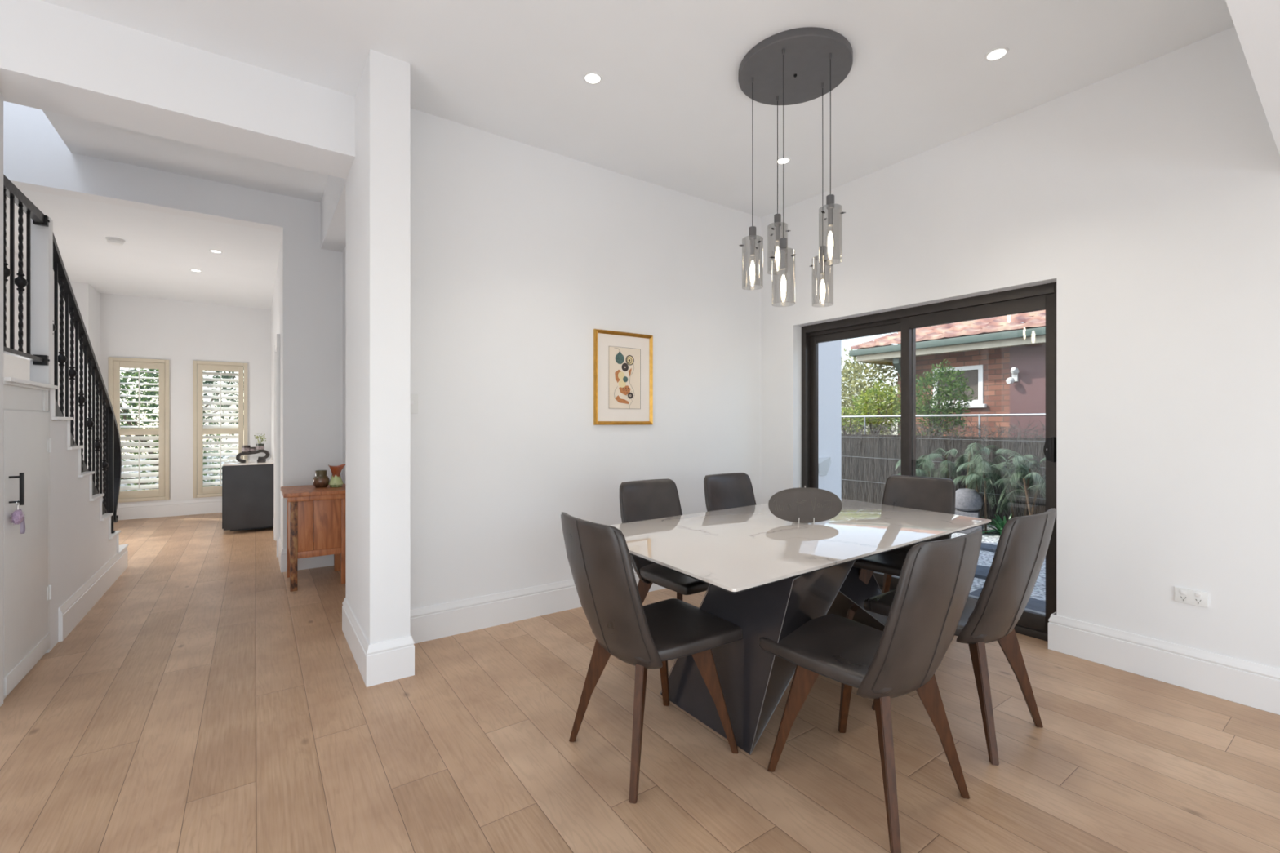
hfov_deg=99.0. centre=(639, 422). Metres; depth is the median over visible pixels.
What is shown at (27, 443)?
door
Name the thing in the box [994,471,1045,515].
palm
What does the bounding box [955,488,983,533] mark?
stone lantern
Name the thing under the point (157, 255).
ceiling
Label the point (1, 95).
wall
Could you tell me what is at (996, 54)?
diffuser
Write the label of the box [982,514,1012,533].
clump
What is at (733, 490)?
dining chair
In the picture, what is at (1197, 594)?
switch
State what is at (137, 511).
baseboard
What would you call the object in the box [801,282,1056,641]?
door
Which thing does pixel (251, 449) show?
candle cup
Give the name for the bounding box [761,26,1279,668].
wall
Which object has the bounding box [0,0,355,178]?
beam
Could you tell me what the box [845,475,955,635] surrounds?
dining chair
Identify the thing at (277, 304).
wall
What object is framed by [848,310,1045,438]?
brick house
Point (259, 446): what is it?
sprig
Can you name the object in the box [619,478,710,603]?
dining chair
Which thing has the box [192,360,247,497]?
window
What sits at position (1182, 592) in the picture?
switch
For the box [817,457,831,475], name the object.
wall sconce
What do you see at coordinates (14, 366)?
wall
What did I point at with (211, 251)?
recessed light
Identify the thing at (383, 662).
baseboard
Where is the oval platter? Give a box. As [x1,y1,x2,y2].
[768,487,841,522]
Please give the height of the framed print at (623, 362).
0.690 m
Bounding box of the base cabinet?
[222,455,273,531]
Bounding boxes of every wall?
[0,92,3,706]
[3,245,53,385]
[57,281,99,493]
[99,293,271,505]
[271,235,282,543]
[282,195,342,548]
[342,247,345,484]
[345,48,761,644]
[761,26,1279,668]
[817,340,841,498]
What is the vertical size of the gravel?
0.100 m
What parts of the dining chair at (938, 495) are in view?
leg, seat, leg, backrest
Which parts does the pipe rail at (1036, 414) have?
post, rail, post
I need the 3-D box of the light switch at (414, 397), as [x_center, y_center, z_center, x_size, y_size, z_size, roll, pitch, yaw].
[-1.343,-0.110,3.211,0.076,0.116,0.013,0,0,-35]
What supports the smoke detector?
attached to the ceiling at (157, 255)
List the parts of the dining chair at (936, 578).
leg, seat, leg, leg, backrest, leg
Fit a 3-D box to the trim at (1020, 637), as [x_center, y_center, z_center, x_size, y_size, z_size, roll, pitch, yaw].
[1.966,1.360,3.971,0.310,0.120,1.865,0,0,-35]
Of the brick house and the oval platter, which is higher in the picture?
the brick house
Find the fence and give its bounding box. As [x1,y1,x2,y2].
[841,414,1045,525]
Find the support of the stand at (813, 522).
on the dining table
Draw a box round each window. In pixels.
[108,356,169,502]
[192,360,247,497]
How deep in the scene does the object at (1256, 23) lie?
1.60 m
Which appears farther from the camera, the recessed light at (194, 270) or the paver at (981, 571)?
the recessed light at (194, 270)
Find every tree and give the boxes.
[120,367,244,471]
[841,346,901,435]
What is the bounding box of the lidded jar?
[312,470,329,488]
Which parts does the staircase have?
post, panel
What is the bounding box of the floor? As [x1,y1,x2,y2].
[0,512,1279,852]
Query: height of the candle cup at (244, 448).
0.080 m
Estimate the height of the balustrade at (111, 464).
2.042 m
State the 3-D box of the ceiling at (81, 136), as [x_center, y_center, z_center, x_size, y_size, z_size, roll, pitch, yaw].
[-2.865,-2.030,3.804,1.900,0.100,1.880,0,0,-35]
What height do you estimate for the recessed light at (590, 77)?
0.004 m
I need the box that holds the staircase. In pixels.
[3,216,128,699]
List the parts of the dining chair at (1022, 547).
seat, leg, backrest, leg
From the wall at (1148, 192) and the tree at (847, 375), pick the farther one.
the tree at (847, 375)
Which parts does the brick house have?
pane, maroon door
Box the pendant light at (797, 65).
[737,26,853,306]
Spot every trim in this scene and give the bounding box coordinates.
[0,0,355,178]
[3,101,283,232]
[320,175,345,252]
[1015,632,1048,648]
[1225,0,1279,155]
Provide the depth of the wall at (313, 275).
4.87 m
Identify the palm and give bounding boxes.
[894,454,938,477]
[919,442,999,488]
[953,454,1019,533]
[992,448,1045,518]
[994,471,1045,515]
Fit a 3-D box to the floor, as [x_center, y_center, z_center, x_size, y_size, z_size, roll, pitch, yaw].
[-1.888,1.360,2.279,7.940,0.120,14.300,0,0,-35]
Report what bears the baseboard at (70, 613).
attached to the staircase
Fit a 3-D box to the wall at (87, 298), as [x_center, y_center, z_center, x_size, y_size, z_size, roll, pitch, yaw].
[-7.035,-0.200,6.847,0.290,3.000,0.600,0,0,-35]
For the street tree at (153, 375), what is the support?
on the ground
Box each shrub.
[841,379,901,434]
[888,359,977,435]
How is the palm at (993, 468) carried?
on the gravel
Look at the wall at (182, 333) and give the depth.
7.66 m
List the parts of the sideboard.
leg, panel, leg, cornice, rail, panel, leg, leg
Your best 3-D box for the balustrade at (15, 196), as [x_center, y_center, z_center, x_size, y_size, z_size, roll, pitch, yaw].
[-3.168,-0.744,2.798,0.062,0.843,0.688,0,0,-35]
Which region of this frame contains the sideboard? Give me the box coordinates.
[280,483,345,591]
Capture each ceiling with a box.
[5,188,282,310]
[41,0,1234,217]
[42,110,328,202]
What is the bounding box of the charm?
[9,500,25,533]
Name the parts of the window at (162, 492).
tilt rod, tilt rod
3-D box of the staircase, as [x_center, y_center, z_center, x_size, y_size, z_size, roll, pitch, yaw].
[-4.162,0.065,3.451,0.972,2.470,2.907,0,0,-35]
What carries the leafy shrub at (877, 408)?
on the ground beyond
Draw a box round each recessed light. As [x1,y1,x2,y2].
[190,269,201,271]
[208,249,222,253]
[582,71,602,84]
[775,156,791,164]
[984,46,1008,61]
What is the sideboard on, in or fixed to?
on the floor
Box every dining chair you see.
[560,511,742,804]
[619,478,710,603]
[703,472,755,511]
[759,528,982,852]
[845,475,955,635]
[863,508,1056,765]
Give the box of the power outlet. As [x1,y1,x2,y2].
[1174,586,1208,607]
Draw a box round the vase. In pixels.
[328,464,345,487]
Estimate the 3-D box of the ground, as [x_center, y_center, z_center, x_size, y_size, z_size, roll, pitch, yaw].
[-13.242,1.420,15.227,19.900,0.100,19.850,0,0,-35]
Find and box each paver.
[968,587,1045,613]
[974,564,990,579]
[980,542,996,552]
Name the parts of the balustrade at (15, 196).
rail, rail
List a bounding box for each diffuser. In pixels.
[585,73,599,83]
[777,158,789,163]
[986,48,1005,59]
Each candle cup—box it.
[241,445,250,452]
[249,447,255,451]
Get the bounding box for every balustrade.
[3,173,49,365]
[53,233,121,533]
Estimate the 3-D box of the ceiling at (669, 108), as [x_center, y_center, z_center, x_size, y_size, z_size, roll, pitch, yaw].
[-0.036,-1.910,-0.209,8.100,0.120,8.100,0,0,-35]
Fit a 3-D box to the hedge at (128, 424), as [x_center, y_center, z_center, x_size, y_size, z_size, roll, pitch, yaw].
[-8.971,0.189,9.348,3.790,2.642,1.627,0,0,-35]
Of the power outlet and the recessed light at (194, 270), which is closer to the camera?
the power outlet
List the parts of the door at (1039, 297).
fixed panel, sliding panel, lock plate, pull handle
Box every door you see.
[3,410,51,695]
[273,333,279,557]
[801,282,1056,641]
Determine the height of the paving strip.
0.040 m
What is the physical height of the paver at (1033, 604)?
0.030 m
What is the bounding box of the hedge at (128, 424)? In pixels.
[120,368,236,490]
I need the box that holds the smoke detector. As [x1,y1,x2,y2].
[105,236,125,245]
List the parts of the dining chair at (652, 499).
leg, backrest, seat, leg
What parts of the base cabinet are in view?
door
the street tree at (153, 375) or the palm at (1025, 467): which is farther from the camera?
the street tree at (153, 375)
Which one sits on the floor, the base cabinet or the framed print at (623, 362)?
the base cabinet
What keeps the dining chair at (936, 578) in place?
on the floor
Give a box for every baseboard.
[57,547,128,642]
[116,498,222,519]
[278,536,333,572]
[342,568,666,687]
[1048,612,1279,715]
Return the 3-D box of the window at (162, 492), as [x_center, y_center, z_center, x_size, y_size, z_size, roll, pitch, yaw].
[-6.795,0.100,7.434,0.612,1.930,0.198,0,0,-35]
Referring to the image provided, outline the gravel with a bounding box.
[879,524,1045,601]
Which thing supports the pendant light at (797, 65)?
hanging from the ceiling at (669, 108)
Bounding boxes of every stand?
[235,449,270,462]
[797,485,814,524]
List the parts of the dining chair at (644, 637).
leg, backrest, leg, leg, seat, leg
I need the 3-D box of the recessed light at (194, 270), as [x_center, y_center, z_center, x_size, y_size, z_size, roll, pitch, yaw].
[-4.960,-1.698,6.108,0.104,0.004,0.104,0,0,-35]
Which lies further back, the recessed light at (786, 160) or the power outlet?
the recessed light at (786, 160)
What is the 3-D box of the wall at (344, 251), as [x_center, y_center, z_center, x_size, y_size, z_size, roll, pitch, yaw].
[-2.190,-0.340,4.426,0.200,3.280,2.040,0,0,-35]
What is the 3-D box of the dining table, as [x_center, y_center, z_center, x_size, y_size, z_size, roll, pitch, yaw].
[0.832,0.921,2.925,2.167,0.753,1.254,0,0,-35]
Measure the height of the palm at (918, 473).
0.905 m
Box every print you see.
[593,328,653,425]
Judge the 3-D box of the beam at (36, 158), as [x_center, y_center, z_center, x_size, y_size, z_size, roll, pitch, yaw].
[-4.097,-3.000,4.165,2.303,2.600,0.170,0,0,-35]
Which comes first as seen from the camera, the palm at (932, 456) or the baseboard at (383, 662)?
the baseboard at (383, 662)
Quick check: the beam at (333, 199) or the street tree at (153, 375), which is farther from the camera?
the street tree at (153, 375)
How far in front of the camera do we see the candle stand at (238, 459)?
6.60 m
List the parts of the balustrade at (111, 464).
rail, newel post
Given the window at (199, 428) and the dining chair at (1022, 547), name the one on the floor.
the dining chair at (1022, 547)
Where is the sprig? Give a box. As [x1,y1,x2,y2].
[253,432,266,450]
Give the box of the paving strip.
[968,595,1045,614]
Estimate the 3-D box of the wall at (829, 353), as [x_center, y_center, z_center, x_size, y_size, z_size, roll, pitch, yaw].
[1.623,-0.475,5.824,1.363,3.650,0.250,0,0,-35]
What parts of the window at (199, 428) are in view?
tilt rod, tilt rod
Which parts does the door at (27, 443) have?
pull handle, kick rail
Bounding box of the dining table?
[608,497,991,755]
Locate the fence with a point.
(868, 460)
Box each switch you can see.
[410,394,417,413]
[1180,590,1186,595]
[1195,592,1201,597]
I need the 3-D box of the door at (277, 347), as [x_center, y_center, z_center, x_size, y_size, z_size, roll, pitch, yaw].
[-3.740,0.223,5.695,0.102,2.155,0.970,0,0,-35]
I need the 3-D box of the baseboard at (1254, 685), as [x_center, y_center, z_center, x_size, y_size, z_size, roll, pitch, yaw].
[3.876,1.200,1.029,0.078,0.200,5.216,0,0,-35]
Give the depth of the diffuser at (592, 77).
2.93 m
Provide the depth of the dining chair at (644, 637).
2.02 m
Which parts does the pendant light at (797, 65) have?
cord, cord, cord, cord, lamp shade, cord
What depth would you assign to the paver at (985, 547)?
5.78 m
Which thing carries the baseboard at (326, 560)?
attached to the wall at (277, 304)
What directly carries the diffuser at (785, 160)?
attached to the recessed light at (786, 160)
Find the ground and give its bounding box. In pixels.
[120,454,244,491]
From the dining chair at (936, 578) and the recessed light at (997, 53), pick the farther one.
the recessed light at (997, 53)
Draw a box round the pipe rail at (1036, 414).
[841,413,1045,436]

